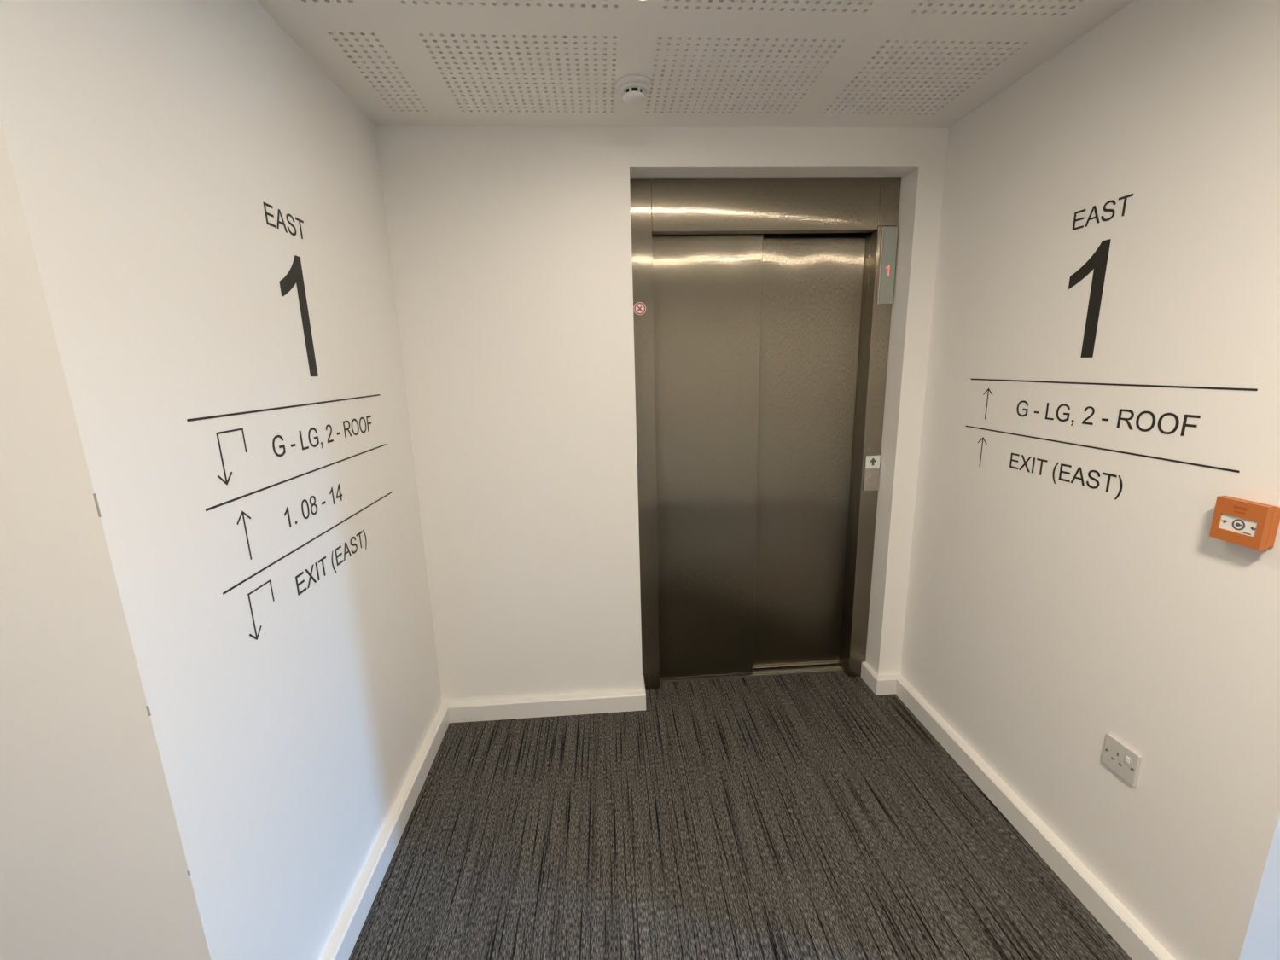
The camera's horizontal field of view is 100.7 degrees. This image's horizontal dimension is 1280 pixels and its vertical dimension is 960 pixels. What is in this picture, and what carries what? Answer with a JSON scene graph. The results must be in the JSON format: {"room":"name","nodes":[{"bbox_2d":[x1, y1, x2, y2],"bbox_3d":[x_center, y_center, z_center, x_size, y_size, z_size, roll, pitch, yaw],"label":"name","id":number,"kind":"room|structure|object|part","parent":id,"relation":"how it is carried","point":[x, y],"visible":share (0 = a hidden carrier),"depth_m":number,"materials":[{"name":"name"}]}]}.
{"room":"lobby","nodes":[
{"label":"lobby","id":0,"kind":"room"},
{"bbox_2d":[0,116,210,959],"bbox_3d":[-2.426,0.230,0.840,3.201,2.400,0.201,-2,12,-4],"label":"wall","id":1,"kind":"structure","parent":0,"point":[94,866],"depth_m":0.87,"materials":[{"name":"paint"}]},
{"bbox_2d":[0,0,442,959],"bbox_3d":[-0.970,0.053,1.488,0.200,2.400,1.338,-2,12,-4],"label":"wall","id":2,"kind":"structure","parent":0,"point":[148,141],"depth_m":1.12,"materials":[{"name":"paint"}]},
{"bbox_2d":[186,201,392,639],"bbox_3d":[-0.874,-0.198,1.418,0.001,0.962,0.878,-2,12,-4],"label":"wall sign","id":3,"kind":"object","parent":2,"relation":"attached to","point":[294,276],"visible":1,"depth_m":1.37,"materials":[{"name":"black paint"}]},
{"bbox_2d":[320,689,645,959],"bbox_3d":[-1.980,1.229,1.653,4.116,0.082,1.372,-2,12,-4],"label":"baseboard","id":4,"kind":"structure","parent":2,"relation":"attached to","point":[341,943],"depth_m":2.10,"materials":[{"name":"white paint"}]},
{"bbox_2d":[375,125,948,703],"bbox_3d":[0.140,-0.150,2.299,2.529,2.400,0.175,-2,12,-4],"label":"wall","id":5,"kind":"structure","parent":0,"point":[510,247],"depth_m":2.12,"materials":[{"name":"paint"}]},
{"bbox_2d":[642,674,645,690],"bbox_3d":[0.016,0.994,2.508,0.011,0.082,0.118,-2,12,-4],"label":"baseboard","id":6,"kind":"structure","parent":5,"relation":"attached to","point":[643,685],"depth_m":2.48,"materials":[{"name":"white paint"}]},
{"bbox_2d":[629,178,901,689],"bbox_3d":[0.527,-0.165,2.510,1.170,2.460,0.300,-2,12,-4],"label":"elevator door","id":7,"kind":"structure","parent":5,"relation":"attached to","point":[761,338],"depth_m":2.40,"materials":[{"name":"metal"}]},
{"bbox_2d":[634,302,645,314],"bbox_3d":[-0.001,-0.711,2.200,0.051,0.051,0.001,-2,12,-4],"label":"sticker","id":8,"kind":"object","parent":7,"relation":"attached to","point":[639,308],"visible":1,"depth_m":2.20,"materials":[{"name":"white"}]},
{"bbox_3d":[0.295,-0.040,2.451,0.499,2.088,0.030,-2,12,-4],"label":"door panel","id":9,"kind":"part","parent":7,"relation":"part of","materials":[{"name":"metal"}]},
{"bbox_3d":[0.561,0.987,2.729,0.987,0.035,0.123,-2,12,-4],"label":"sill","id":10,"kind":"part","parent":7,"relation":"part of","materials":[{"name":"silver metal"}]},
{"bbox_3d":[0.761,-0.066,2.515,0.486,2.086,0.028,-2,12,-4],"label":"door panel","id":11,"kind":"part","parent":7,"relation":"part of","materials":[{"name":"metal"}]},
{"bbox_2d":[863,454,880,490],"bbox_3d":[1.058,-0.031,2.418,0.068,0.163,0.009,-2,12,-4],"label":"plate","id":12,"kind":"object","parent":7,"relation":"attached to","point":[872,462],"visible":1,"depth_m":2.42,"materials":[{"name":"grey metal"}]},
{"bbox_2d":[875,226,898,304],"bbox_3d":[1.036,-0.896,2.224,0.066,0.307,0.020,-2,12,-4],"label":"indicator","id":13,"kind":"object","parent":7,"relation":"attached to","point":[888,240],"visible":1,"depth_m":2.21,"materials":[{"name":"grey metal"}]},
{"bbox_2d":[256,0,1134,127],"bbox_3d":[0.946,-1.110,0.623,10.300,0.150,3.800,-2,12,-4],"label":"ceiling","id":14,"kind":"structure","parent":0,"point":[707,63],"depth_m":1.50,"materials":[{"name":"white paint"}]},
{"bbox_3d":[-0.723,-1.090,1.042,0.133,0.012,0.452,-2,12,-4],"label":"perforated panel","id":15,"kind":"part","parent":14,"relation":"part of","materials":[{"name":"white paint"}]},
{"bbox_3d":[-0.761,-1.207,1.581,0.133,0.012,0.452,-2,12,-4],"label":"perforated panel","id":16,"kind":"part","parent":14,"relation":"part of","materials":[{"name":"white paint"}]},
{"bbox_3d":[-0.296,-1.107,1.069,0.532,0.012,0.452,-2,12,-4],"label":"perforated panel","id":17,"kind":"part","parent":14,"relation":"part of","materials":[{"name":"white paint"}]},
{"bbox_3d":[-0.334,-1.223,1.607,0.532,0.012,0.452,-2,12,-4],"label":"perforated panel","id":18,"kind":"part","parent":14,"relation":"part of","materials":[{"name":"white paint"}]},
{"bbox_2d":[615,74,651,104],"bbox_3d":[-0.019,-1.211,1.659,0.112,0.048,0.112,-2,12,-4],"label":"smoke detector","id":19,"kind":"object","parent":14,"relation":"attached to","point":[633,89],"visible":1,"depth_m":1.63,"materials":[{"name":"white plastic"}]},
{"bbox_3d":[0.290,-1.247,1.647,0.532,0.012,0.452,-2,12,-4],"label":"perforated panel","id":20,"kind":"part","parent":14,"relation":"part of","materials":[{"name":"white paint"}]},
{"bbox_3d":[0.329,-1.130,1.108,0.532,0.012,0.452,-2,12,-4],"label":"perforated panel","id":21,"kind":"part","parent":14,"relation":"part of","materials":[{"name":"white paint"}]},
{"bbox_3d":[0.868,-1.269,1.683,0.426,0.012,0.452,-2,12,-4],"label":"perforated panel","id":22,"kind":"part","parent":14,"relation":"part of","materials":[{"name":"white paint"}]},
{"bbox_3d":[0.906,-1.152,1.144,0.426,0.012,0.452,-2,12,-4],"label":"perforated panel","id":23,"kind":"part","parent":14,"relation":"part of","materials":[{"name":"white paint"}]},
{"bbox_2d":[348,670,1132,959],"bbox_3d":[1.011,1.350,1.070,10.000,0.050,3.326,-2,12,-4],"label":"floor","id":24,"kind":"structure","parent":0,"point":[814,816],"depth_m":1.73,"materials":[{"name":"carpet"}]},
{"bbox_2d":[900,0,1279,959],"bbox_3d":[1.354,-0.034,1.629,0.200,2.400,1.348,-2,12,-4],"label":"wall","id":25,"kind":"structure","parent":0,"point":[1044,619],"depth_m":1.39,"materials":[{"name":"paint"}]},
{"bbox_2d":[861,661,1175,959],"bbox_3d":[3.544,1.007,2.052,4.800,0.082,1.500,-2,12,-4],"label":"baseboard","id":26,"kind":"structure","parent":25,"relation":"attached to","point":[1134,939],"depth_m":1.70,"materials":[{"name":"white paint"}]},
{"bbox_2d":[965,193,1257,499],"bbox_3d":[1.248,-0.359,1.510,0.001,0.786,0.878,-2,12,-4],"label":"wall sign","id":27,"kind":"object","parent":25,"relation":"attached to","point":[1098,261],"visible":1,"depth_m":1.45,"materials":[{"name":"black paint"}]},
{"bbox_2d":[1101,733,1141,786],"bbox_3d":[1.290,0.750,1.425,0.012,0.091,0.091,-2,12,-4],"label":"wall socket","id":28,"kind":"object","parent":25,"relation":"attached to","point":[1120,758],"visible":1,"depth_m":1.42,"materials":[{"name":"grey plastic"}]},
{"bbox_2d":[1209,495,1279,550],"bbox_3d":[1.272,0.088,1.114,0.037,0.092,0.092,-2,12,-4],"label":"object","id":29,"kind":"object","parent":25,"relation":"attached to","point":[1249,524],"visible":1,"depth_m":1.10,"materials":[{"name":"orange plastic"}]},
{"bbox_2d":[1239,813,1279,959],"bbox_3d":[3.623,0.002,1.209,4.671,2.400,0.200,-2,12,-4],"label":"wall","id":30,"kind":"structure","parent":0,"point":[1262,939],"depth_m":1.15,"materials":[{"name":"paint"}]}
]}

